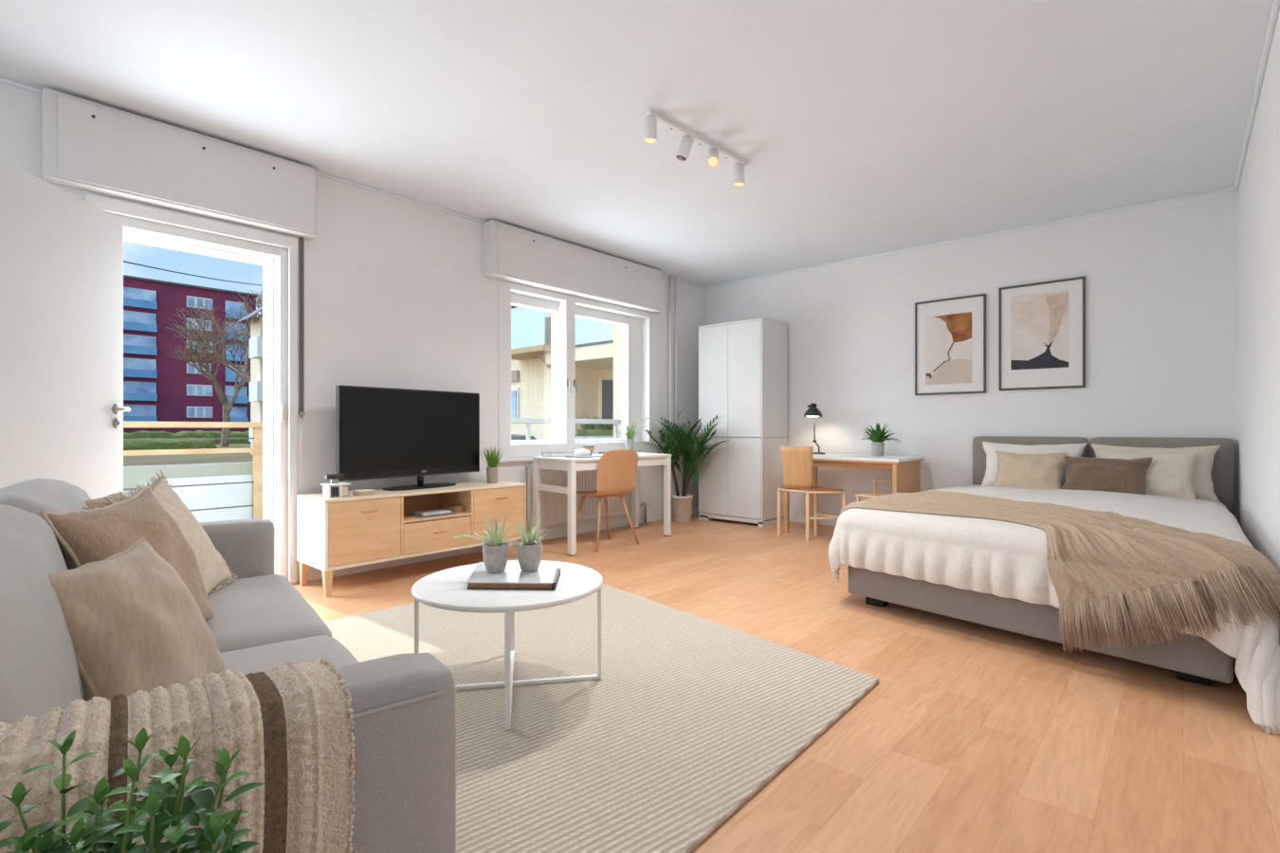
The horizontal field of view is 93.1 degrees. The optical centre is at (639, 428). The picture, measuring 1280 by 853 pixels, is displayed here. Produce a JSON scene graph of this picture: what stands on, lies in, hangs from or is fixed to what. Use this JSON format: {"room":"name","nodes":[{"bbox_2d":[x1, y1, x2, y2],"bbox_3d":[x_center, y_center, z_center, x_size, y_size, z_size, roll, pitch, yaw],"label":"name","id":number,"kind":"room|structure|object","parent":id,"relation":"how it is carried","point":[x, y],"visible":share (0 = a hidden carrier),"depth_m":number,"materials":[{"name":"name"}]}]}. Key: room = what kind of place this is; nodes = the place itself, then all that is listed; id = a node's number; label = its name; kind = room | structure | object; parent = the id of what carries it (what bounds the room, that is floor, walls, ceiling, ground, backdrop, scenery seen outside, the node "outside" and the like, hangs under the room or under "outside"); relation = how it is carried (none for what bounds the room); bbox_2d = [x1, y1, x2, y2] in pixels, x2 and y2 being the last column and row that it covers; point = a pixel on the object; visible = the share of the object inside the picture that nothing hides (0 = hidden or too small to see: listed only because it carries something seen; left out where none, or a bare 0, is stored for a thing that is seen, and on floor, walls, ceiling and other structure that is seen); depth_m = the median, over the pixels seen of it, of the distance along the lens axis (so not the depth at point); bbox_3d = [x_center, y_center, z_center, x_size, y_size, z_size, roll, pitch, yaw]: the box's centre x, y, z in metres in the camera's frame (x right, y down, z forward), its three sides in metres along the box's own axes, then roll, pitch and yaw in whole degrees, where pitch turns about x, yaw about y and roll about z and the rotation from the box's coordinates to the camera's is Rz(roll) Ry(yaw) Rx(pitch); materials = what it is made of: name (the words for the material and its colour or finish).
{"room":"studio apartment","nodes":[
{"label":"studio apartment","id":0,"kind":"room"},
{"bbox_2d":[0,82,705,583],"bbox_3d":[-2.098,-0.342,4.179,0.340,2.643,8.630,0,0,42],"label":"wall","id":1,"kind":"structure","parent":0,"point":[397,295],"depth_m":4.36,"materials":[{"name":"paint"}]},
{"bbox_2d":[0,158,130,499],"bbox_3d":[-2.551,-0.041,2.632,0.180,2.018,0.868,0,0,-10],"label":"door","id":2,"kind":"structure","parent":1,"relation":"in","point":[62,409],"depth_m":2.63,"materials":[{"name":"paint"}]},
{"bbox_2d":[41,87,316,238],"bbox_3d":[-2.486,-1.429,3.404,0.114,0.428,1.235,0,0,42],"label":"box","id":3,"kind":"object","parent":1,"relation":"attached to","point":[87,145],"visible":0.98,"depth_m":3.27,"materials":[{"name":"paint"}]},
{"bbox_2d":[85,193,297,585],"bbox_3d":[-2.571,-0.107,3.531,0.220,2.185,0.994,0,0,42],"label":"trim","id":4,"kind":"structure","parent":1,"relation":"attached to","point":[277,254],"depth_m":3.80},
{"bbox_2d":[298,237,304,418],"bbox_3d":[-2.147,-0.642,3.853,0.018,1.155,0.031,0,0,42],"label":"strap","id":5,"kind":"object","parent":1,"relation":"attached to","point":[301,239],"visible":1,"depth_m":3.85,"materials":[{"name":"fabric"}]},
{"bbox_2d":[307,507,699,582],"bbox_3d":[-2.033,0.945,3.986,0.014,0.070,8.430,0,0,42],"label":"baseboard","id":6,"kind":"structure","parent":1,"relation":"attached to","point":[313,575],"depth_m":4.70,"materials":[{"name":"white wood"}]},
{"bbox_2d":[482,219,661,312],"bbox_3d":[-0.512,-1.431,5.584,0.148,0.423,2.080,0,0,42],"label":"box","id":7,"kind":"object","parent":1,"relation":"attached to","point":[510,253],"visible":1,"depth_m":5.33,"materials":[{"name":"paint"}]},
{"bbox_2d":[496,279,662,462],"bbox_3d":[-0.529,-0.472,5.777,0.248,1.495,2.105,0,0,42],"label":"window","id":8,"kind":"structure","parent":1,"relation":"in","point":[640,329],"depth_m":5.59,"materials":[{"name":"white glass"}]},
{"bbox_2d":[526,464,650,529],"bbox_3d":[-0.442,0.644,5.707,0.111,0.672,1.527,0,0,43],"label":"radiator","id":9,"kind":"object","parent":1,"relation":"attached to","point":[554,506],"visible":0.41,"depth_m":5.41,"materials":[{"name":"white metal"}]},
{"bbox_2d":[0,0,1279,289],"bbox_3d":[-0.376,-1.652,2.503,4.462,0.022,8.430,0,0,42],"label":"trim","id":10,"kind":"structure","parent":1,"relation":"attached to","point":[1276,3],"depth_m":4.29,"materials":[{"name":"paint"}]},
{"bbox_2d":[669,274,671,454],"bbox_3d":[0.328,-0.342,6.590,0.026,2.643,0.026,0,0,42],"label":"pipe","id":11,"kind":"object","parent":1,"relation":"attached to","point":[669,275],"visible":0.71,"depth_m":6.58,"materials":[{"name":"white metal"}]},
{"bbox_2d":[675,276,676,494],"bbox_3d":[0.398,-0.342,6.668,0.026,2.643,0.026,0,0,42],"label":"pipe","id":12,"kind":"object","parent":1,"relation":"attached to","point":[675,277],"visible":0.66,"depth_m":6.66,"materials":[{"name":"white metal"}]},
{"bbox_2d":[0,0,1273,286],"bbox_3d":[-0.428,-1.738,2.550,5.002,0.150,8.830,0,0,42],"label":"ceiling","id":13,"kind":"structure","parent":0,"point":[861,128],"depth_m":3.10,"materials":[{"name":"paint"}]},
{"bbox_2d":[641,109,747,186],"bbox_3d":[0.347,-1.587,3.489,0.888,0.152,0.122,0,0,-43],"label":"track light","id":14,"kind":"object","parent":13,"relation":"attached to","point":[651,119],"visible":1,"depth_m":3.40,"materials":[{"name":"metal"}]},
{"bbox_2d":[292,513,1279,852],"bbox_3d":[-0.428,1.040,2.550,5.002,0.120,8.830,0,0,42],"label":"floor","id":15,"kind":"structure","parent":0,"point":[970,738],"depth_m":1.97,"materials":[{"name":"brown wood"}]},
{"bbox_2d":[0,727,264,852],"bbox_3d":[-0.445,0.622,0.505,0.256,0.716,0.255,0,0,-3],"label":"bushy plant","id":16,"kind":"object","parent":15,"relation":"on","point":[182,811],"visible":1,"depth_m":0.53,"materials":[{"name":"green plant"}]},
{"bbox_2d":[296,480,526,597],"bbox_3d":[-1.501,0.698,4.193,0.441,0.565,1.447,0,0,42],"label":"tv stand","id":17,"kind":"object","parent":15,"relation":"on","point":[338,533],"visible":0.84,"depth_m":3.83,"materials":[{"name":"brown wood"}]},
{"bbox_2d":[320,474,350,497],"bbox_3d":[-1.853,0.347,3.697,0.117,0.135,0.131,0,0,42],"label":"gadget","id":18,"kind":"object","parent":17,"relation":"on","point":[334,489],"visible":1,"depth_m":3.67,"materials":[{"name":"white plastic"}]},
{"bbox_2d":[351,489,375,495],"bbox_3d":[-1.726,0.400,3.792,0.100,0.030,0.110,0,0,42],"label":"trinket box","id":19,"kind":"object","parent":17,"relation":"on","point":[361,492],"visible":1,"depth_m":3.76,"materials":[{"name":"beige wood"}]},
{"bbox_2d":[335,384,479,491],"bbox_3d":[-1.568,0.072,4.229,0.222,0.685,1.083,0,0,42],"label":"television","id":20,"kind":"object","parent":17,"relation":"on","point":[381,432],"visible":0.99,"depth_m":4.14,"materials":[{"name":"plastic"}]},
{"bbox_2d":[410,512,455,518],"bbox_3d":[-1.408,0.582,4.125,0.160,0.014,0.240,0,0,42],"label":"magazine","id":21,"kind":"object","parent":17,"relation":"on","point":[451,513],"visible":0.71,"depth_m":4.06,"materials":[{"name":"paper"}]},
{"bbox_2d":[413,509,451,515],"bbox_3d":[-1.408,0.569,4.118,0.130,0.012,0.200,0,0,42],"label":"book","id":22,"kind":"object","parent":21,"relation":"on","point":[438,511],"visible":1,"depth_m":4.09,"materials":[{"name":"paper"}]},
{"bbox_2d":[403,508,471,523],"bbox_3d":[-1.501,0.597,4.192,0.427,0.016,0.492,0,0,42],"label":"shelf","id":23,"kind":"object","parent":17,"relation":"attached to","point":[466,514],"depth_m":4.13,"materials":[{"name":"brown wood"}]},
{"bbox_2d":[444,504,463,512],"bbox_3d":[-1.311,0.567,4.279,0.120,0.045,0.070,0,0,42],"label":"box","id":24,"kind":"object","parent":17,"relation":"on","point":[455,508],"visible":0.8,"depth_m":4.25,"materials":[{"name":"brown wood"}]},
{"bbox_2d":[478,446,503,483],"bbox_3d":[-1.126,0.268,4.626,0.200,0.294,0.161,0,0,11],"label":"grass plant","id":25,"kind":"object","parent":17,"relation":"on","point":[491,459],"visible":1,"depth_m":4.60,"materials":[{"name":"green plant"}]},
{"bbox_2d":[323,584,878,852],"bbox_3d":[-0.701,0.972,2.261,2.430,0.015,3.034,0,0,42],"label":"rug","id":26,"kind":"object","parent":15,"relation":"on","point":[688,717],"visible":0.57,"depth_m":2.03,"materials":[{"name":"beige carpet"}]},
{"bbox_2d":[0,477,456,852],"bbox_3d":[-1.206,0.553,1.442,0.908,0.820,2.008,0,0,-38],"label":"sofa","id":27,"kind":"object","parent":26,"relation":"on","point":[403,706],"visible":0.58,"depth_m":0.91,"materials":[{"name":"grey fabric"}]},
{"bbox_2d":[0,507,79,724],"bbox_3d":[-1.094,0.378,0.981,0.296,0.458,0.863,0,0,-38],"label":"cushion","id":28,"kind":"object","parent":27,"relation":"on","point":[38,674],"depth_m":0.93,"materials":[{"name":"grey fabric"}]},
{"bbox_2d":[0,477,91,520],"bbox_3d":[-1.631,0.375,1.655,0.294,0.464,0.864,0,0,-38],"label":"cushion","id":29,"kind":"object","parent":27,"relation":"on","point":[53,495],"depth_m":1.56,"materials":[{"name":"grey fabric"}]},
{"bbox_2d":[39,486,214,621],"bbox_3d":[-1.256,0.368,1.531,0.214,0.410,0.431,0,0,-16],"label":"sofa cushion","id":30,"kind":"object","parent":27,"relation":"on","point":[82,537],"visible":0.41,"depth_m":1.49,"materials":[{"name":"fabric"}]},
{"bbox_2d":[47,536,224,701],"bbox_3d":[-1.006,0.423,1.215,0.245,0.363,0.408,0,0,-13],"label":"sofa cushion","id":31,"kind":"object","parent":27,"relation":"on","point":[132,623],"visible":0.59,"depth_m":1.12,"materials":[{"name":"brown fabric"}]},
{"bbox_2d":[82,469,238,596],"bbox_3d":[-1.468,0.374,1.907,0.233,0.466,0.529,0,0,-19],"label":"sofa cushion","id":32,"kind":"object","parent":27,"relation":"on","point":[214,571],"visible":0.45,"depth_m":1.97,"materials":[{"name":"fabric"}]},
{"bbox_2d":[0,658,355,852],"bbox_3d":[-0.687,0.573,0.776,0.518,0.503,0.415,0,0,-38],"label":"knit blanket","id":33,"kind":"object","parent":27,"relation":"on","point":[290,723],"visible":0.73,"depth_m":0.73,"materials":[{"name":"beige fabric"}]},
{"bbox_2d":[205,574,331,653],"bbox_3d":[-1.370,0.646,1.861,0.645,0.216,0.858,0,0,-38],"label":"seat cushion","id":34,"kind":"object","parent":27,"relation":"on","point":[253,611],"depth_m":1.79,"materials":[{"name":"grey fabric"}]},
{"bbox_2d":[220,633,358,675],"bbox_3d":[-0.837,0.645,1.186,0.648,0.215,0.863,0,0,-38],"label":"seat cushion","id":35,"kind":"object","parent":27,"relation":"on","point":[258,658],"depth_m":1.49,"materials":[{"name":"grey fabric"}]},
{"bbox_2d":[411,560,603,730],"bbox_3d":[-0.486,0.766,2.276,0.696,0.396,0.696,0,0,42],"label":"coffee table","id":36,"kind":"object","parent":26,"relation":"on","point":[447,590],"visible":0.83,"depth_m":2.12,"materials":[{"name":"white wood"}]},
{"bbox_2d":[466,562,560,590],"bbox_3d":[-0.473,0.554,2.292,0.365,0.027,0.322,0,0,2],"label":"book","id":37,"kind":"object","parent":36,"relation":"on","point":[546,577],"visible":0.99,"depth_m":2.19,"materials":[{"name":"paper"}]},
{"bbox_2d":[453,515,518,572],"bbox_3d":[-0.580,0.430,2.308,0.247,0.222,0.220,0,0,42],"label":"pot plant","id":38,"kind":"object","parent":37,"relation":"on","point":[495,552],"visible":1,"depth_m":2.27,"materials":[{"name":"green plant"}]},
{"bbox_2d":[507,516,552,571],"bbox_3d":[-0.418,0.431,2.324,0.190,0.220,0.217,0,0,-17],"label":"pot plant","id":39,"kind":"object","parent":37,"relation":"on","point":[529,552],"visible":1,"depth_m":2.29,"materials":[{"name":"green plant"}]},
{"bbox_2d":[531,452,671,556],"bbox_3d":[-0.280,0.608,5.314,0.567,0.745,1.348,0,0,42],"label":"desk","id":40,"kind":"object","parent":15,"relation":"on","point":[572,466],"visible":0.74,"depth_m":5.02,"materials":[{"name":"wood"}]},
{"bbox_2d":[541,451,574,457],"bbox_3d":[-0.688,0.217,5.125,0.150,0.035,0.240,0,0,42],"label":"folder","id":41,"kind":"object","parent":40,"relation":"on","point":[559,453],"visible":0.96,"depth_m":5.06,"materials":[{"name":"paper"}]},
{"bbox_2d":[574,448,590,456],"bbox_3d":[-0.495,0.207,5.219,0.138,0.072,0.128,0,0,42],"label":"crumpled paper","id":42,"kind":"object","parent":40,"relation":"on","point":[579,451],"visible":0.91,"depth_m":5.17,"materials":[{"name":"white paper"}]},
{"bbox_2d":[565,455,601,457],"bbox_3d":[-0.447,0.231,4.989,0.210,0.008,0.280,0,0,28],"label":"magazine","id":43,"kind":"object","parent":40,"relation":"on","point":[579,456],"visible":0.89,"depth_m":4.92,"materials":[{"name":"paper"}]},
{"bbox_2d":[583,446,594,455],"bbox_3d":[-0.453,0.196,5.343,0.106,0.078,0.106,0,0,42],"label":"ceramic bowl","id":44,"kind":"object","parent":40,"relation":"on","point":[591,448],"visible":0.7,"depth_m":5.30,"materials":[{"name":"brown ceramic"}]},
{"bbox_2d":[615,417,659,449],"bbox_3d":[-0.039,0.049,5.767,0.423,0.371,0.583,0,0,42],"label":"plant","id":45,"kind":"object","parent":40,"relation":"on","point":[629,442],"visible":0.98,"depth_m":5.75,"materials":[{"name":"green plant"}]},
{"bbox_2d":[566,449,639,551],"bbox_3d":[-0.296,0.576,5.092,0.458,0.814,0.469,0,0,-42],"label":"shell chair","id":46,"kind":"object","parent":15,"relation":"on","point":[617,468],"visible":0.98,"depth_m":4.95,"materials":[{"name":"brown wood"}]},
{"bbox_2d":[643,405,730,522],"bbox_3d":[0.455,0.359,6.160,0.815,1.241,0.780,0,0,42],"label":"potted palm","id":47,"kind":"object","parent":15,"relation":"on","point":[682,503],"visible":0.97,"depth_m":6.30,"materials":[{"name":"plant"}]},
{"bbox_2d":[671,493,693,522],"bbox_3d":[0.445,0.842,6.391,0.232,0.276,0.232,0,0,42],"label":"pot","id":48,"kind":"object","parent":47,"relation":"attached to","point":[682,503],"depth_m":6.31,"materials":[{"name":"beige ceramic"}]},
{"bbox_2d":[698,317,787,527],"bbox_3d":[1.093,-0.060,6.461,0.790,2.080,0.517,0,0,42],"label":"wardrobe","id":49,"kind":"object","parent":15,"relation":"on","point":[743,364],"visible":0.93,"depth_m":6.21,"materials":[{"name":"white paint"}]},
{"bbox_2d":[777,446,846,541],"bbox_3d":[1.519,0.569,5.386,0.547,0.823,0.293,0,0,1],"label":"chair","id":50,"kind":"object","parent":15,"relation":"on","point":[796,461],"visible":0.95,"depth_m":5.33,"materials":[{"name":"brown wood"}]},
{"bbox_2d":[784,453,924,532],"bbox_3d":[1.923,0.615,5.539,1.080,0.730,0.660,0,0,42],"label":"desk","id":51,"kind":"object","parent":15,"relation":"on","point":[905,469],"visible":0.61,"depth_m":5.28,"materials":[{"name":"wood"}]},
{"bbox_2d":[804,403,825,454],"bbox_3d":[1.700,0.003,5.913,0.204,0.495,0.175,0,0,42],"label":"desk lamp","id":52,"kind":"object","parent":51,"relation":"on","point":[813,412],"visible":0.98,"depth_m":5.89,"materials":[{"name":"metal"}]},
{"bbox_2d":[859,422,900,456],"bbox_3d":[2.190,0.096,5.514,0.388,0.307,0.269,0,0,42],"label":"potted succulent","id":53,"kind":"object","parent":51,"relation":"on","point":[878,437],"visible":0.99,"depth_m":5.48,"materials":[{"name":"green plant"}]},
{"bbox_2d":[855,478,892,501],"bbox_3d":[2.034,0.715,5.198,0.337,0.531,0.251,0,0,-37],"label":"chair","id":54,"kind":"object","parent":15,"relation":"on","point":[874,493],"visible":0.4,"depth_m":5.22,"materials":[{"name":"brown wood"}]},
{"bbox_2d":[847,436,1234,686],"bbox_3d":[2.530,0.522,3.680,1.662,0.915,2.793,0,0,42],"label":"bed","id":55,"kind":"object","parent":15,"relation":"on","point":[1196,660],"visible":0.33,"depth_m":2.90,"materials":[{"name":"grey fabric"}]},
{"bbox_2d":[828,484,1279,735],"bbox_3d":[2.355,0.698,3.560,1.801,0.569,2.876,0,0,42],"label":"duvet","id":56,"kind":"object","parent":55,"relation":"on","point":[1006,559],"visible":0.6,"depth_m":2.85,"materials":[{"name":"white fabric"}]},
{"bbox_2d":[994,451,1067,490],"bbox_3d":[2.948,0.340,4.610,0.481,0.328,0.204,0,0,42],"label":"bed pillow","id":57,"kind":"object","parent":56,"relation":"on","point":[1032,471],"visible":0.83,"depth_m":4.55,"materials":[{"name":"beige fabric"}]},
{"bbox_2d":[981,441,1087,488],"bbox_3d":[3.058,0.301,4.742,0.707,0.386,0.224,0,0,42],"label":"bed pillow","id":58,"kind":"object","parent":56,"relation":"on","point":[990,448],"visible":0.48,"depth_m":4.78,"materials":[{"name":"white fabric"}]},
{"bbox_2d":[840,490,1279,653],"bbox_3d":[1.884,0.640,3.031,0.864,0.523,2.050,0,0,-29],"label":"throw blanket","id":59,"kind":"object","parent":56,"relation":"on","point":[1095,559],"visible":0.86,"depth_m":2.35,"materials":[{"name":"beige fabric"}]},
{"bbox_2d":[1061,456,1152,494],"bbox_3d":[3.265,0.351,4.271,0.200,0.312,0.518,0,0,-45],"label":"bed pillow","id":60,"kind":"object","parent":56,"relation":"on","point":[1082,473],"visible":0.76,"depth_m":4.21,"materials":[{"name":"brown fabric"}]},
{"bbox_2d":[1096,448,1199,499],"bbox_3d":[3.498,0.326,4.211,0.572,0.354,0.204,0,0,42],"label":"bed pillow","id":61,"kind":"object","parent":56,"relation":"on","point":[1169,474],"visible":0.63,"depth_m":4.09,"materials":[{"name":"beige fabric"}]},
{"bbox_2d":[1090,443,1220,502],"bbox_3d":[3.607,0.308,4.281,0.710,0.392,0.197,0,0,42],"label":"bed pillow","id":62,"kind":"object","parent":56,"relation":"on","point":[1202,484],"visible":0.41,"depth_m":4.09,"materials":[{"name":"beige fabric"}]},
{"bbox_2d":[705,188,1238,521],"bbox_3d":[2.502,-0.342,5.719,4.462,2.643,0.200,0,0,42],"label":"wall","id":63,"kind":"structure","parent":0,"point":[1161,280],"depth_m":5.02,"materials":[{"name":"paint"}]},
{"bbox_2d":[788,513,837,526],"bbox_3d":[2.438,0.943,5.633,4.442,0.075,0.014,0,0,42],"label":"baseboard","id":64,"kind":"structure","parent":63,"relation":"attached to","point":[792,518],"depth_m":6.27,"materials":[{"name":"white wood"}]},
{"bbox_2d":[914,293,986,395],"bbox_3d":[2.733,-0.726,5.361,0.572,0.845,0.022,0,0,42],"label":"framed print","id":65,"kind":"object","parent":63,"relation":"attached to","point":[950,334],"visible":1,"depth_m":5.35},
{"bbox_2d":[998,276,1085,390],"bbox_3d":[3.239,-0.749,4.908,0.588,0.862,0.022,0,0,42],"label":"framed print","id":66,"kind":"object","parent":63,"relation":"attached to","point":[1042,325],"visible":1,"depth_m":4.90,"materials":[{"name":"paper"}]},
{"bbox_2d":[1238,8,1279,575],"bbox_3d":[1.428,-0.342,1.023,0.200,2.643,8.630,0,0,42],"label":"wall","id":67,"kind":"structure","parent":0,"point":[1259,183],"depth_m":2.92,"materials":[{"name":"paint"}]},
{"label":"outside","id":68,"kind":"structure","parent":0,"visible":0},
{"bbox_2d":[123,443,252,466],"bbox_3d":[-70.333,1.730,89.766,215.460,0.300,280.000,0,0,42],"label":"ground","id":69,"kind":"structure","parent":68,"point":[218,458],"depth_m":31.11,"materials":[{"name":"grey concrete"}]},
{"bbox_2d":[123,438,216,450],"bbox_3d":[-36.126,1.093,37.691,2.672,1.074,16.000,0,0,42],"label":"hedge","id":70,"kind":"object","parent":69,"relation":"on","point":[137,445],"visible":0.31,"depth_m":41.08,"materials":[{"name":"green plant"}]},
{"bbox_2d":[123,430,250,444],"bbox_3d":[-45.784,0.866,59.750,2.568,1.528,20.000,0,0,42],"label":"hedge","id":71,"kind":"object","parent":69,"relation":"on","point":[142,433],"visible":0.3,"depth_m":60.17,"materials":[{"name":"green plant"}]},
{"bbox_2d":[123,274,257,433],"bbox_3d":[-74.046,-8.895,75.912,13.000,20.950,43.000,0,0,42],"label":"apartment block","id":72,"kind":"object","parent":69,"relation":"on","point":[158,386],"visible":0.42,"depth_m":80.47,"materials":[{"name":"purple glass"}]},
{"bbox_2d":[164,302,250,446],"bbox_3d":[-34.143,-4.365,51.638,7.280,11.934,9.436,0,0,42],"label":"bare tree","id":73,"kind":"object","parent":69,"relation":"on","point":[227,408],"visible":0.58,"depth_m":50.94,"materials":[{"name":"brown plant"}]},
{"bbox_2d":[165,288,262,383],"bbox_3d":[-28.359,-4.878,46.328,10.695,12.945,9.032,0,0,11],"label":"bare tree","id":74,"kind":"object","parent":69,"relation":"on","point":[207,344],"visible":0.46,"depth_m":44.67,"materials":[{"name":"brown plant"}]},
{"bbox_2d":[237,306,262,454],"bbox_3d":[-20.286,-4.320,38.815,3.200,11.800,8.800,0,0,42],"label":"house","id":75,"kind":"structure","parent":69,"relation":"on","point":[256,324],"depth_m":35.87,"materials":[{"name":"white paint"}]},
{"bbox_2d":[511,434,536,439],"bbox_3d":[-3.742,0.870,16.229,4.214,1.420,1.740,0,0,36],"label":"parked car","id":76,"kind":"object","parent":69,"relation":"on","point":[513,436],"visible":0.04,"depth_m":16.11,"materials":[{"name":"blue paint"}]},
{"bbox_2d":[511,418,621,440],"bbox_3d":[-0.761,0.723,8.732,0.120,1.715,4.800,0,0,42],"label":"balustrade","id":77,"kind":"object","parent":69,"relation":"on","point":[528,421],"visible":0.11,"depth_m":8.14,"materials":[{"name":"white metal"}]},
{"bbox_2d":[511,305,621,439],"bbox_3d":[-1.459,-1.970,19.890,9.700,7.100,6.300,0,0,42],"label":"window view","id":78,"kind":"structure","parent":69,"relation":"on","point":[598,344],"depth_m":18.58,"materials":[{"name":"beige"}]},
{"bbox_2d":[511,370,519,382],"bbox_3d":[-4.266,-1.695,19.865,0.950,0.350,0.120,0,0,42],"label":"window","id":79,"kind":"structure","parent":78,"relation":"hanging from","point":[515,374],"depth_m":19.57,"materials":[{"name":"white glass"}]},
{"bbox_2d":[548,436,621,439],"bbox_3d":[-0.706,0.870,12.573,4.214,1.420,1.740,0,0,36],"label":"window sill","id":80,"kind":"structure","parent":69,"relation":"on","point":[576,437],"depth_m":12.27,"materials":[{"name":"white paint"}]},
{"bbox_2d":[577,416,613,436],"bbox_3d":[-0.840,0.603,17.370,2.515,1.955,0.844,0,0,42],"label":"hedge","id":81,"kind":"object","parent":69,"relation":"on","point":[591,429],"visible":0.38,"depth_m":17.47,"materials":[{"name":"green plant"}]},
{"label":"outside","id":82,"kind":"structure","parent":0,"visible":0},
{"bbox_2d":[123,260,261,285],"bbox_3d":[-23.618,-8.395,32.541,0.054,5.506,31.639,0,0,-18],"label":"overhead wire","id":83,"kind":"object","parent":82,"point":[123,261],"visible":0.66,"depth_m":30.64,"materials":[{"name":"metal"}]},
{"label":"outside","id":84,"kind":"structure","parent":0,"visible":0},
{"bbox_3d":[-3.164,1.090,4.240,1.330,0.180,3.900,0,0,42],"label":"terrace","id":85,"kind":"object","parent":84,"visible":0},
{"bbox_2d":[123,421,262,522],"bbox_3d":[-3.533,0.475,4.570,0.240,1.050,3.700,0,0,42],"label":"balcony railing","id":86,"kind":"object","parent":85,"relation":"on","point":[224,491],"visible":0.19,"depth_m":4.78,"materials":[{"name":"metal"}]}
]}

